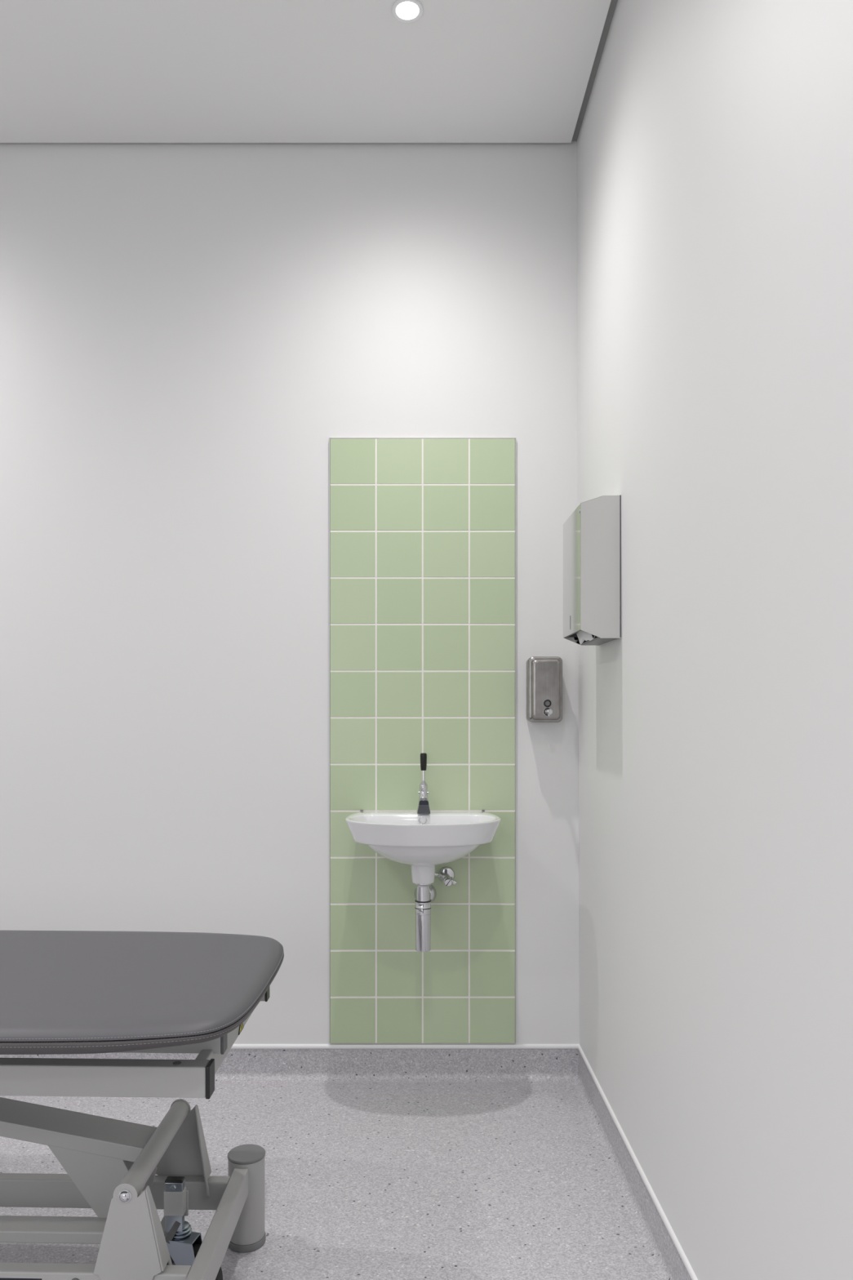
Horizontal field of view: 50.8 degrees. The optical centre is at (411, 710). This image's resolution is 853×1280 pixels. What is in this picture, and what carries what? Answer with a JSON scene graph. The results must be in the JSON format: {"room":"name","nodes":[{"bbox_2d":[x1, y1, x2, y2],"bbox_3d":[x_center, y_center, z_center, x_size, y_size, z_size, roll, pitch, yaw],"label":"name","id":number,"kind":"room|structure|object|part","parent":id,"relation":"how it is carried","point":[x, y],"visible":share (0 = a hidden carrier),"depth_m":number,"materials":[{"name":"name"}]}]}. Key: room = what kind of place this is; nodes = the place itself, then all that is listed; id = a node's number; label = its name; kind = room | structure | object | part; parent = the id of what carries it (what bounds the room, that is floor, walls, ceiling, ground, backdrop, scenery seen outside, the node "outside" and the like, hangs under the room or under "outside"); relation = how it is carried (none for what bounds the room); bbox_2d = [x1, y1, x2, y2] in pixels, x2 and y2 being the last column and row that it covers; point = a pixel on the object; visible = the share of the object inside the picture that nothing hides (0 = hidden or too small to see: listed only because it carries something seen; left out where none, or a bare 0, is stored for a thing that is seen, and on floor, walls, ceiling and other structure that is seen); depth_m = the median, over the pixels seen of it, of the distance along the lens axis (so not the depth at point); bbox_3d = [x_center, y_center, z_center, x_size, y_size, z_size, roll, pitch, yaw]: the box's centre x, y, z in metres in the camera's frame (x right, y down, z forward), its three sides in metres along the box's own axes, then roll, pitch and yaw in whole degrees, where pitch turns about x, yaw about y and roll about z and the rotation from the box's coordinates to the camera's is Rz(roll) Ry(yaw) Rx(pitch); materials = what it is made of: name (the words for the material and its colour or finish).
{"room":"examination room","nodes":[
{"label":"examination room","id":0,"kind":"room"},
{"bbox_2d":[0,141,579,1044],"bbox_3d":[-1.099,-0.389,3.002,3.503,3.200,0.100,0,0,0],"label":"wall","id":1,"kind":"structure","parent":0,"point":[188,330],"depth_m":2.95,"materials":[{"name":"white paint"}]},
{"bbox_2d":[0,1048,578,1082],"bbox_3d":[-1.099,1.162,2.937,3.303,0.098,0.030,0,0,0],"label":"baseboard","id":2,"kind":"structure","parent":1,"relation":"attached to","point":[239,1065],"depth_m":2.95,"materials":[{"name":"plastic"}]},
{"bbox_2d":[231,1044,578,1048],"bbox_3d":[-1.099,1.105,2.949,3.303,0.016,0.006,0,0,0],"label":"trim","id":3,"kind":"structure","parent":1,"relation":"attached to","point":[234,1046],"depth_m":2.95,"materials":[{"name":"white"}]},
{"bbox_2d":[328,437,515,1043],"bbox_3d":[0.037,0.099,2.947,0.613,1.985,0.009,0,0,0],"label":"tile backsplash","id":4,"kind":"structure","parent":1,"relation":"attached to","point":[422,531],"depth_m":2.94,"materials":[{"name":"green tile"}]},
{"bbox_2d":[345,809,501,884],"bbox_3d":[0.036,0.429,2.766,0.475,0.206,0.352,0,0,0],"label":"washbasin","id":5,"kind":"object","parent":4,"relation":"attached to","point":[423,842],"visible":1,"depth_m":2.66,"materials":[{"name":"white ceramic"}]},
{"bbox_2d":[416,752,430,814],"bbox_3d":[0.040,0.234,2.868,0.045,0.193,0.090,0,0,0],"label":"tap","id":6,"kind":"object","parent":5,"relation":"on","point":[423,808],"visible":1,"depth_m":2.88,"materials":[{"name":"silver metal"}]},
{"bbox_3d":[0.040,0.303,2.858,0.041,0.047,0.072,0,0,0],"label":"spout","id":7,"kind":"part","parent":6,"relation":"part of","materials":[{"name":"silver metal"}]},
{"bbox_3d":[0.040,0.214,2.890,0.027,0.065,0.027,0,0,0],"label":"lever","id":8,"kind":"part","parent":6,"relation":"part of","materials":[{"name":"silver metal"}]},
{"bbox_2d":[413,883,436,951],"bbox_3d":[0.045,0.637,2.846,0.076,0.211,0.197,0,0,0],"label":"trap","id":9,"kind":"object","parent":5,"relation":"attached to","point":[424,900],"visible":0.96,"depth_m":2.76,"materials":[{"name":"silver metal"}]},
{"bbox_2d":[415,908,431,951],"bbox_3d":[0.036,0.677,2.777,0.048,0.131,0.048,0,0,0],"label":"bottle","id":10,"kind":"object","parent":9,"relation":"on","point":[423,916],"depth_m":2.76,"materials":[{"name":"silver metal"}]},
{"bbox_2d":[434,866,457,886],"bbox_3d":[0.103,0.539,2.909,0.090,0.054,0.066,0,0,0],"label":"angle valve","id":11,"kind":"object","parent":4,"relation":"attached to","point":[446,874],"visible":0.97,"depth_m":2.91,"materials":[{"name":"silver metal"}]},
{"bbox_3d":[0.119,0.552,2.884,0.026,0.027,0.015,0,0,0],"label":"handle","id":12,"kind":"part","parent":11,"relation":"part of","materials":[{"name":"silver metal"}]},
{"bbox_2d":[526,656,562,722],"bbox_3d":[0.431,-0.067,2.888,0.111,0.212,0.128,0,0,0],"label":"soap dispenser","id":13,"kind":"object","parent":1,"relation":"attached to","point":[544,673],"visible":1,"depth_m":2.86,"materials":[{"name":"silver metal"}]},
{"bbox_2d":[0,0,611,142],"bbox_3d":[-1.114,-1.863,0.293,3.273,0.016,5.286,0,0,0],"label":"ceiling","id":14,"kind":"structure","parent":0,"point":[72,71],"depth_m":2.60,"materials":[{"name":"white paint"}]},
{"bbox_2d":[391,0,423,22],"bbox_3d":[-0.010,-1.853,2.378,0.084,0.004,0.084,0,0,0],"label":"recessed light","id":15,"kind":"object","parent":14,"relation":"in","point":[404,11],"visible":1,"depth_m":2.38,"materials":[{"name":"white"}]},
{"bbox_2d":[0,1082,657,1279],"bbox_3d":[-1.099,1.261,0.301,3.503,0.100,5.502,0,0,0],"label":"floor","id":16,"kind":"structure","parent":0,"point":[363,1180],"depth_m":2.31,"materials":[{"name":"plastic"}]},
{"bbox_2d":[0,929,284,1279],"bbox_3d":[-1.250,0.861,1.788,1.950,0.700,0.680,0,0,2],"label":"examination table","id":17,"kind":"object","parent":16,"relation":"on","point":[62,992],"visible":1,"depth_m":1.74,"materials":[{"name":"grey plastic"}]},
{"bbox_3d":[-1.067,0.802,1.865,1.113,0.230,0.094,0,0,2],"label":"lifting arm","id":18,"kind":"part","parent":17,"relation":"part of","materials":[{"name":"grey metal"}]},
{"bbox_3d":[-0.638,0.966,1.812,0.195,0.179,0.004,0,0,2],"label":"gusset plate","id":19,"kind":"part","parent":17,"relation":"part of","materials":[{"name":"grey metal"}]},
{"bbox_3d":[-1.192,1.053,1.662,1.573,0.061,0.030,0,0,2],"label":"rail","id":20,"kind":"part","parent":17,"relation":"part of","materials":[{"name":"grey metal"}]},
{"bbox_3d":[-1.183,1.053,1.979,1.573,0.061,0.030,0,0,2],"label":"rail","id":21,"kind":"part","parent":17,"relation":"part of","materials":[{"name":"grey metal"}]},
{"bbox_3d":[-0.636,0.966,1.903,0.195,0.179,0.004,0,0,2],"label":"gusset plate","id":22,"kind":"part","parent":17,"relation":"part of","materials":[{"name":"grey metal"}]},
{"bbox_2d":[0,929,284,1054],"bbox_3d":[-1.250,0.534,1.788,1.950,0.046,0.680,0,0,2],"label":"cushion","id":23,"kind":"object","parent":17,"relation":"on","point":[62,992],"depth_m":1.66,"materials":[{"name":"grey leather"}]},
{"bbox_3d":[-1.237,0.591,1.672,1.782,0.070,0.030,0,0,2],"label":"rail","id":24,"kind":"part","parent":17,"relation":"part of","materials":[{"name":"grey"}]},
{"bbox_3d":[-0.480,1.005,1.823,0.035,0.100,0.018,0,0,1],"label":"castor stem","id":25,"kind":"part","parent":17,"relation":"part of","materials":[{"name":"silver metal"}]},
{"bbox_3d":[-0.479,1.047,1.815,0.039,0.052,0.013,0,0,-25],"label":"brake lever","id":26,"kind":"part","parent":17,"relation":"part of","materials":[{"name":"grey plastic"}]},
{"bbox_2d":[577,0,852,1279],"bbox_3d":[0.608,-0.389,0.251,0.129,3.200,5.402,0,0,0],"label":"wall","id":27,"kind":"structure","parent":0,"point":[715,138],"depth_m":1.57,"materials":[{"name":"white paint"}]},
{"bbox_2d":[563,494,621,645],"bbox_3d":[0.495,-0.375,2.478,0.108,0.373,0.268,0,0,0],"label":"paper towel dispenser","id":28,"kind":"object","parent":27,"relation":"attached to","point":[592,534],"visible":1,"depth_m":2.34,"materials":[{"name":"silver metal"}]},
{"bbox_2d":[576,630,595,644],"bbox_3d":[0.478,-0.204,2.486,0.030,0.035,0.193,0,0,0],"label":"paper towel","id":29,"kind":"object","parent":28,"relation":"hanging from","point":[582,635],"visible":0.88,"depth_m":2.44,"materials":[{"name":"white paper"}]},
{"bbox_2d":[564,630,617,644],"bbox_3d":[0.494,-0.200,2.478,0.102,0.023,0.266,0,0,0],"label":"dispenser opening","id":30,"kind":"object","parent":28,"relation":"on","point":[602,637],"depth_m":2.43,"materials":[{"name":"silver metal"}]},
{"bbox_3d":[0.546,-0.376,2.478,0.003,0.371,0.268,0,0,0],"label":"plate","id":31,"kind":"part","parent":28,"relation":"part of","materials":[{"name":"grey plastic"}]},
{"bbox_2d":[571,0,617,141],"bbox_3d":[-1.093,-1.878,0.301,3.314,0.014,5.302,0,0,0],"label":"trim","id":32,"kind":"structure","parent":27,"relation":"attached to","point":[613,2],"depth_m":2.61,"materials":[{"name":"grey"}]},
{"bbox_2d":[572,1050,691,1279],"bbox_3d":[0.538,1.162,0.301,0.030,0.098,5.302,0,0,0],"label":"baseboard","id":33,"kind":"structure","parent":27,"relation":"attached to","point":[664,1257],"depth_m":2.22,"materials":[{"name":"plastic"}]},
{"bbox_2d":[577,1044,697,1279],"bbox_3d":[0.550,1.105,0.301,0.006,0.016,5.302,0,0,0],"label":"trim","id":34,"kind":"structure","parent":27,"relation":"attached to","point":[689,1268],"depth_m":2.12,"materials":[{"name":"white"}]}
]}

